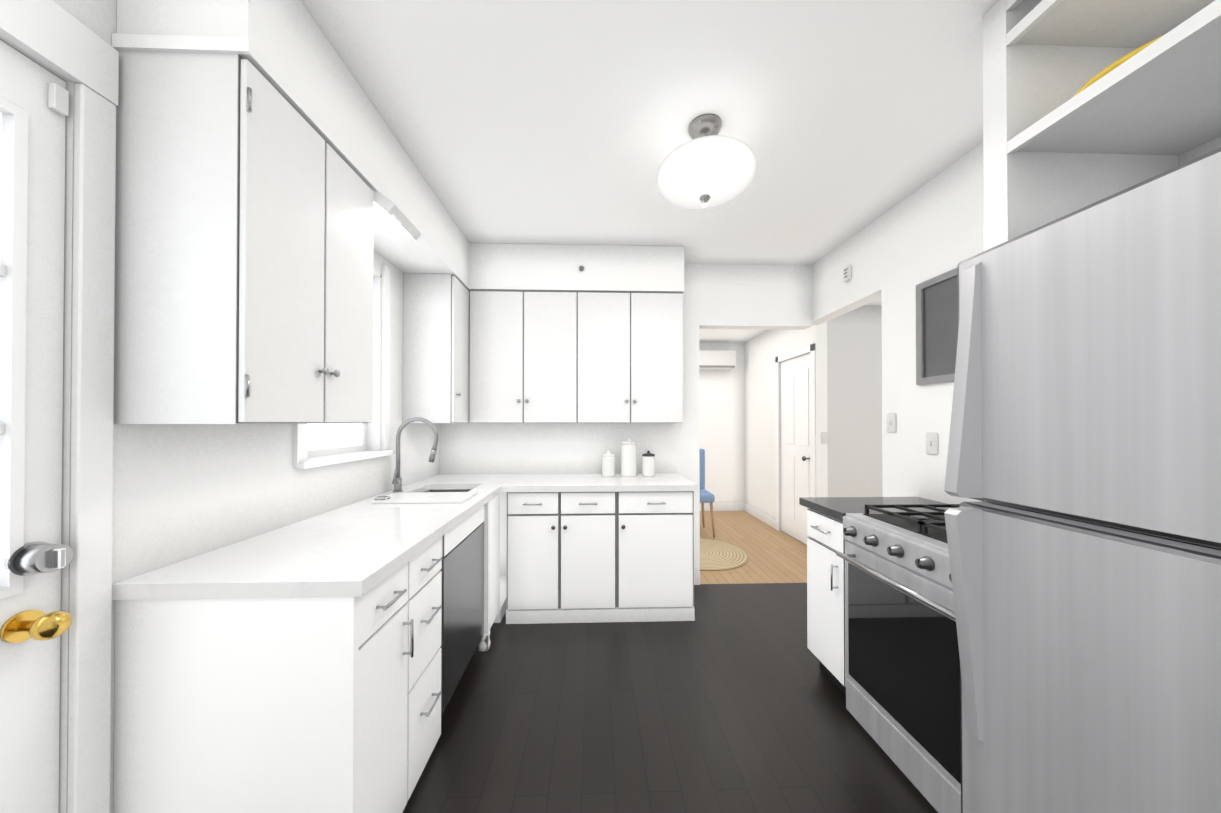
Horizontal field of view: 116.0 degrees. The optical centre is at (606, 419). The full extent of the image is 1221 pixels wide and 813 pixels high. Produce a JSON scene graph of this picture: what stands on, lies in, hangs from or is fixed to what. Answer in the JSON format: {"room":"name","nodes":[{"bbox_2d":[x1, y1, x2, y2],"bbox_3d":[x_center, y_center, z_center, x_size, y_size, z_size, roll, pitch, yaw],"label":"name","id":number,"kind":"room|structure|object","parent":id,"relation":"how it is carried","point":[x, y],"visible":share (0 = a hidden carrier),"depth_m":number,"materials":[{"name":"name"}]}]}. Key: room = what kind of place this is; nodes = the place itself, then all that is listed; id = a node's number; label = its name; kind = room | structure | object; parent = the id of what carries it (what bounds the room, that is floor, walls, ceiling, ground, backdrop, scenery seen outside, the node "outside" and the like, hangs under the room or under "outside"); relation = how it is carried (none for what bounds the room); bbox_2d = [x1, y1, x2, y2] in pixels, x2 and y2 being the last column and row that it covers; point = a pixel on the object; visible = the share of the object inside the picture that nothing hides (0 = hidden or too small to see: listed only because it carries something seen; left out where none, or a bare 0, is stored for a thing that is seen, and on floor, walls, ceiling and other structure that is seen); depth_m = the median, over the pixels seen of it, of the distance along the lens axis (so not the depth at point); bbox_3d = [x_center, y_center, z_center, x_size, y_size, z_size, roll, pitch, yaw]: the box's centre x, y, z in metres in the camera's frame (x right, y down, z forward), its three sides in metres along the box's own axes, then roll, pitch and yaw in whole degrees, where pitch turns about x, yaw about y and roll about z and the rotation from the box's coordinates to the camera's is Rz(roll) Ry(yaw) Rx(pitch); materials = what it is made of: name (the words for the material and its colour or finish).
{"room":"kitchen","nodes":[
{"label":"kitchen","id":0,"kind":"room"},
{"bbox_2d":[0,0,439,812],"bbox_3d":[-1.338,0.015,0.862,0.120,2.650,4.690,0,0,-2],"label":"wall","id":1,"kind":"structure","parent":0,"point":[182,492],"depth_m":1.19,"materials":[{"name":"paint"}]},
{"bbox_2d":[0,40,72,812],"bbox_3d":[-1.256,0.259,0.488,0.130,2.136,0.832,0,0,-2],"label":"exterior door","id":2,"kind":"structure","parent":1,"relation":"in","point":[36,555],"depth_m":0.85,"materials":[{"name":"paint"}]},
{"bbox_2d":[0,0,118,812],"bbox_3d":[-1.313,0.192,0.487,0.140,2.290,0.976,0,0,-2],"label":"door frame","id":3,"kind":"structure","parent":1,"relation":"attached to","point":[52,34],"depth_m":0.93,"materials":[{"name":"paint"}]},
{"bbox_2d":[114,51,373,423],"bbox_3d":[-1.113,-0.477,1.294,0.354,0.980,0.590,0,0,-2],"label":"upper cabinet","id":4,"kind":"object","parent":1,"relation":"attached to","point":[244,214],"visible":1,"depth_m":1.00,"materials":[{"name":"paint"}]},
{"bbox_2d":[293,265,389,466],"bbox_3d":[-1.363,-0.358,1.942,0.136,1.110,0.715,0,0,-2],"label":"window","id":5,"kind":"structure","parent":1,"relation":"in","point":[313,440],"depth_m":2.22,"materials":[{"name":"paint"}]},
{"bbox_2d":[294,450,394,468],"bbox_3d":[-1.350,0.193,1.946,0.163,0.028,0.720,0,0,-2],"label":"window sill","id":6,"kind":"structure","parent":1,"relation":"attached to","point":[327,461],"depth_m":1.82,"materials":[{"name":"paint"}]},
{"bbox_2d":[400,503,463,525],"bbox_3d":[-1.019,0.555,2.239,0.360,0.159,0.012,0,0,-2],"label":"countertop","id":7,"kind":"structure","parent":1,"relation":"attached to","point":[411,514],"depth_m":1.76,"materials":[{"name":"white stone"}]},
{"bbox_2d":[403,273,469,422],"bbox_3d":[-1.162,-0.467,2.797,0.354,0.980,0.598,0,0,-2],"label":"upper cabinet","id":8,"kind":"object","parent":1,"relation":"attached to","point":[436,329],"visible":0.81,"depth_m":2.50,"materials":[{"name":"paint"}]},
{"bbox_2d":[112,0,471,291],"bbox_3d":[-1.142,-1.128,2.047,0.343,0.343,2.108,0,0,-2],"label":"soffit","id":9,"kind":"structure","parent":0,"point":[285,48],"depth_m":1.27,"materials":[{"name":"paint"}]},
{"bbox_2d":[373,191,421,240],"bbox_3d":[-0.956,-0.926,1.740,0.113,0.102,0.255,0,0,-2],"label":"light bar","id":10,"kind":"object","parent":9,"relation":"attached to","point":[392,212],"visible":0.85,"depth_m":1.67,"materials":[{"name":"white plastic"}]},
{"bbox_2d":[428,490,475,491],"bbox_3d":[-1.031,0.558,2.621,0.360,0.159,0.012,0,0,-2],"label":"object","id":11,"kind":"structure","parent":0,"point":[428,490],"depth_m":2.61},
{"bbox_2d":[464,490,483,518],"bbox_3d":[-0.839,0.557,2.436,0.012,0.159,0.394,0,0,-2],"label":"countertop","id":12,"kind":"structure","parent":0,"relation":"attached to","point":[474,503],"depth_m":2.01,"materials":[{"name":"white stone"}]},
{"bbox_2d":[472,243,683,292],"bbox_3d":[-0.206,-1.125,2.975,1.558,0.336,0.313,0,0,-2],"label":"soffit","id":13,"kind":"structure","parent":0,"point":[495,266],"depth_m":2.82,"materials":[{"name":"paint"}]},
{"bbox_2d":[440,264,811,575],"bbox_3d":[0.183,0.031,3.199,3.075,2.650,0.120,0,0,-2],"label":"wall","id":14,"kind":"structure","parent":0,"point":[736,296],"depth_m":3.15,"materials":[{"name":"paint"}]},
{"bbox_2d":[469,290,580,422],"bbox_3d":[-0.619,-0.466,2.960,0.792,0.980,0.308,0,0,-2],"label":"upper cabinet","id":15,"kind":"object","parent":14,"relation":"attached to","point":[568,357],"depth_m":2.81,"materials":[{"name":"paint"}]},
{"bbox_2d":[581,292,682,422],"bbox_3d":[0.173,-0.465,2.986,0.792,0.980,0.308,0,0,-2],"label":"upper cabinet","id":16,"kind":"object","parent":14,"relation":"attached to","point":[632,342],"depth_m":2.83,"materials":[{"name":"paint"}]},
{"bbox_2d":[301,0,997,265],"bbox_3d":[0.259,-1.335,0.925,3.315,0.050,4.690,0,0,-2],"label":"ceiling","id":17,"kind":"structure","parent":0,"point":[566,122],"depth_m":1.58,"materials":[{"name":"paint"}]},
{"bbox_2d":[688,114,721,206],"bbox_3d":[0.436,-1.123,1.695,0.144,0.359,0.144,0,0,-2],"label":"stem","id":18,"kind":"object","parent":17,"relation":"hanging from","point":[705,125],"visible":0.54,"depth_m":1.66,"materials":[{"name":"silver metal"}]},
{"bbox_2d":[656,135,756,209],"bbox_3d":[0.436,-1.079,1.694,0.430,0.181,0.430,0,0,-2],"label":"shade","id":19,"kind":"object","parent":18,"relation":"attached to","point":[720,170],"visible":0.98,"depth_m":1.58,"materials":[{"name":"white glass"}]},
{"bbox_2d":[403,511,937,812],"bbox_3d":[0.981,1.374,2.230,4.845,0.050,7.290,0,0,-2],"label":"floor","id":20,"kind":"structure","parent":0,"point":[731,698],"depth_m":1.72,"materials":[{"name":"brown wood"}]},
{"bbox_2d":[112,526,447,812],"bbox_3d":[-0.986,0.906,1.300,0.608,0.874,0.597,0,0,-2],"label":"base cabinet","id":21,"kind":"object","parent":20,"relation":"on","point":[294,667],"depth_m":1.01,"materials":[{"name":"white wood"}]},
{"bbox_2d":[392,417,438,491],"bbox_3d":[-1.155,0.209,2.293,0.270,0.450,0.096,0,0,-2],"label":"faucet","id":22,"kind":"object","parent":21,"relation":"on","point":[397,481],"visible":0.98,"depth_m":2.30,"materials":[{"name":"silver metal"}]},
{"bbox_2d":[371,492,476,503],"bbox_3d":[-0.983,0.418,2.090,0.470,0.029,0.245,0,0,-2],"label":"cutting board","id":23,"kind":"object","parent":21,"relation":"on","point":[425,497],"visible":1,"depth_m":2.02,"materials":[{"name":"white plastic"}]},
{"bbox_2d":[440,505,483,713],"bbox_3d":[-0.976,0.913,1.909,0.552,0.868,0.606,0,0,-2],"label":"dishwasher","id":24,"kind":"object","parent":20,"relation":"on","point":[462,613],"visible":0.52,"depth_m":1.83,"materials":[{"name":"metal"}]},
{"bbox_2d":[506,493,620,623],"bbox_3d":[-0.309,0.917,2.825,0.736,0.874,0.578,0,0,-2],"label":"base cabinet","id":25,"kind":"object","parent":20,"relation":"on","point":[588,548],"depth_m":2.54,"materials":[{"name":"white wood"}]},
{"bbox_2d":[501,473,696,492],"bbox_3d":[-0.051,0.458,2.826,1.308,0.040,0.598,0,0,-2],"label":"countertop","id":26,"kind":"structure","parent":25,"relation":"on","point":[661,482],"depth_m":2.58,"materials":[{"name":"white stone"}]},
{"bbox_2d":[602,451,614,476],"bbox_3d":[0.013,0.340,2.981,0.100,0.198,0.100,0,0,-2],"label":"canister","id":27,"kind":"object","parent":26,"relation":"on","point":[608,463],"visible":1,"depth_m":2.94,"materials":[{"name":"white ceramic"}]},
{"bbox_2d":[621,438,636,476],"bbox_3d":[0.173,0.292,2.987,0.124,0.293,0.124,0,0,-2],"label":"canister","id":28,"kind":"object","parent":26,"relation":"on","point":[628,457],"visible":1,"depth_m":2.93,"materials":[{"name":"white ceramic"}]},
{"bbox_2d":[642,451,654,476],"bbox_3d":[0.328,0.340,2.991,0.100,0.198,0.100,0,0,-2],"label":"canister","id":29,"kind":"object","parent":26,"relation":"on","point":[648,463],"visible":1,"depth_m":2.95,"materials":[{"name":"white ceramic"}]},
{"bbox_2d":[621,493,694,621],"bbox_3d":[0.320,0.917,2.845,0.524,0.874,0.578,0,0,-2],"label":"base cabinet","id":30,"kind":"object","parent":20,"relation":"on","point":[657,529],"depth_m":2.56,"materials":[{"name":"white wood"}]},
{"bbox_2d":[699,449,714,537],"bbox_3d":[1.023,0.867,4.646,0.460,1.001,0.471,0,0,-2],"label":"chair","id":31,"kind":"object","parent":20,"relation":"on","point":[706,496],"visible":0.33,"depth_m":4.81,"materials":[{"name":"fabric"}]},
{"bbox_2d":[700,538,748,570],"bbox_3d":[0.948,1.354,3.905,0.950,0.012,0.950,0,0,-2],"label":"jute rug","id":32,"kind":"object","parent":20,"relation":"on","point":[717,555],"visible":0.38,"depth_m":3.79,"materials":[{"name":"beige wicker"}]},
{"bbox_2d":[799,497,951,695],"bbox_3d":[1.410,0.890,1.956,0.701,0.915,0.373,0,0,-2],"label":"base cabinet","id":33,"kind":"object","parent":20,"relation":"on","point":[826,619],"visible":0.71,"depth_m":1.92,"materials":[{"name":"paint"}]},
{"bbox_2d":[836,504,960,812],"bbox_3d":[1.404,0.863,1.436,0.731,0.961,0.657,0,0,-2],"label":"range","id":34,"kind":"object","parent":20,"relation":"on","point":[902,680],"visible":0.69,"depth_m":1.42,"materials":[{"name":"silver metal"}]},
{"bbox_2d":[944,147,1220,812],"bbox_3d":[1.354,0.437,0.678,0.842,1.802,0.830,0,0,-2],"label":"refrigerator","id":35,"kind":"object","parent":20,"relation":"on","point":[1083,466],"visible":1,"depth_m":0.78,"materials":[{"name":"metal"}]},
{"bbox_2d":[699,342,742,502],"bbox_3d":[1.224,0.100,5.834,4.120,2.550,0.120,0,0,-2],"label":"wall","id":36,"kind":"structure","parent":0,"point":[737,433],"depth_m":5.79,"materials":[{"name":"paint"}]},
{"bbox_2d":[699,350,735,369],"bbox_3d":[1.510,-0.891,5.687,0.800,0.270,0.203,0,0,-2],"label":"mini-split unit","id":37,"kind":"object","parent":36,"relation":"attached to","point":[717,359],"visible":0.56,"depth_m":5.59,"materials":[{"name":"white plastic"}]},
{"bbox_2d":[700,503,743,510],"bbox_3d":[0.692,1.319,5.738,2.810,0.110,0.018,0,0,-2],"label":"baseboard","id":38,"kind":"structure","parent":36,"relation":"attached to","point":[716,506],"depth_m":5.77,"materials":[{"name":"paint"}]},
{"bbox_2d":[743,322,826,530],"bbox_3d":[2.187,0.093,4.866,0.120,2.550,1.860,0,0,-2],"label":"wall","id":39,"kind":"structure","parent":0,"point":[760,352],"depth_m":5.00,"materials":[{"name":"paint"}]},
{"bbox_2d":[744,503,775,528],"bbox_3d":[2.106,1.316,5.262,0.013,0.110,0.995,0,0,-2],"label":"baseboard","id":40,"kind":"structure","parent":39,"relation":"attached to","point":[764,518],"depth_m":5.21,"materials":[{"name":"paint"}]},
{"bbox_2d":[775,344,815,530],"bbox_3d":[2.134,0.289,4.355,0.016,2.150,0.835,0,0,-2],"label":"door frame","id":41,"kind":"structure","parent":39,"relation":"attached to","point":[801,351],"depth_m":4.16,"materials":[{"name":"paint"}]},
{"bbox_2d":[781,353,810,544],"bbox_3d":[2.135,0.322,4.352,0.122,2.065,0.690,0,0,-2],"label":"hall door","id":42,"kind":"structure","parent":39,"relation":"in","point":[795,438],"depth_m":4.36,"materials":[{"name":"paint"}]},
{"bbox_2d":[699,298,881,342],"bbox_3d":[1.343,-1.213,4.072,4.000,0.050,3.670,0,0,-2],"label":"ceiling","id":43,"kind":"structure","parent":0,"point":[727,335],"depth_m":5.27,"materials":[{"name":"paint"}]},
{"bbox_2d":[827,305,882,496],"bbox_3d":[2.800,0.089,4.341,1.050,2.550,0.770,0,0,-2],"label":"wall","id":44,"kind":"structure","parent":0,"point":[854,337],"depth_m":3.95,"materials":[{"name":"paint"}]},
{"bbox_2d":[821,432,827,442],"bbox_3d":[2.248,0.186,3.928,0.070,0.114,0.013,0,0,-2],"label":"light switch","id":45,"kind":"object","parent":44,"relation":"attached to","point":[824,437],"visible":1,"depth_m":3.93,"materials":[{"name":"white plastic"}]},
{"bbox_2d":[812,143,983,503],"bbox_3d":[1.856,0.015,0.968,0.120,2.650,4.690,0,0,-2],"label":"wall","id":46,"kind":"structure","parent":0,"point":[894,256],"depth_m":2.21,"materials":[{"name":"paint"}]},
{"bbox_2d":[843,265,850,281],"bbox_3d":[1.724,-1.047,2.737,0.022,0.100,0.060,0,0,-2],"label":"door chime","id":47,"kind":"object","parent":46,"relation":"attached to","point":[846,273],"visible":1,"depth_m":2.72,"materials":[{"name":"white plastic"}]},
{"bbox_2d":[887,414,895,432],"bbox_3d":[1.742,0.020,2.340,0.013,0.114,0.070,0,0,-2],"label":"light switch","id":48,"kind":"object","parent":46,"relation":"attached to","point":[891,422],"visible":1,"depth_m":2.33,"materials":[{"name":"white plastic"}]},
{"bbox_2d":[926,433,937,454],"bbox_3d":[1.751,0.128,2.059,0.013,0.114,0.070,0,0,-2],"label":"light switch","id":49,"kind":"object","parent":46,"relation":"attached to","point":[931,443],"visible":1,"depth_m":2.05,"materials":[{"name":"white plastic"}]},
{"bbox_2d":[916,268,957,384],"bbox_3d":[1.752,-0.478,1.954,0.018,0.560,0.380,0,0,-2],"label":"panel frame","id":50,"kind":"object","parent":46,"relation":"attached to","point":[936,322],"visible":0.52,"depth_m":2.02,"materials":[{"name":"metal"}]},
{"bbox_2d":[982,0,1220,250],"bbox_3d":[1.517,-0.900,0.730,0.568,0.818,1.024,0,0,-2],"label":"shelf","id":51,"kind":"object","parent":46,"relation":"attached to","point":[1086,103],"visible":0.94,"depth_m":1.15,"materials":[{"name":"paint"}]}
]}

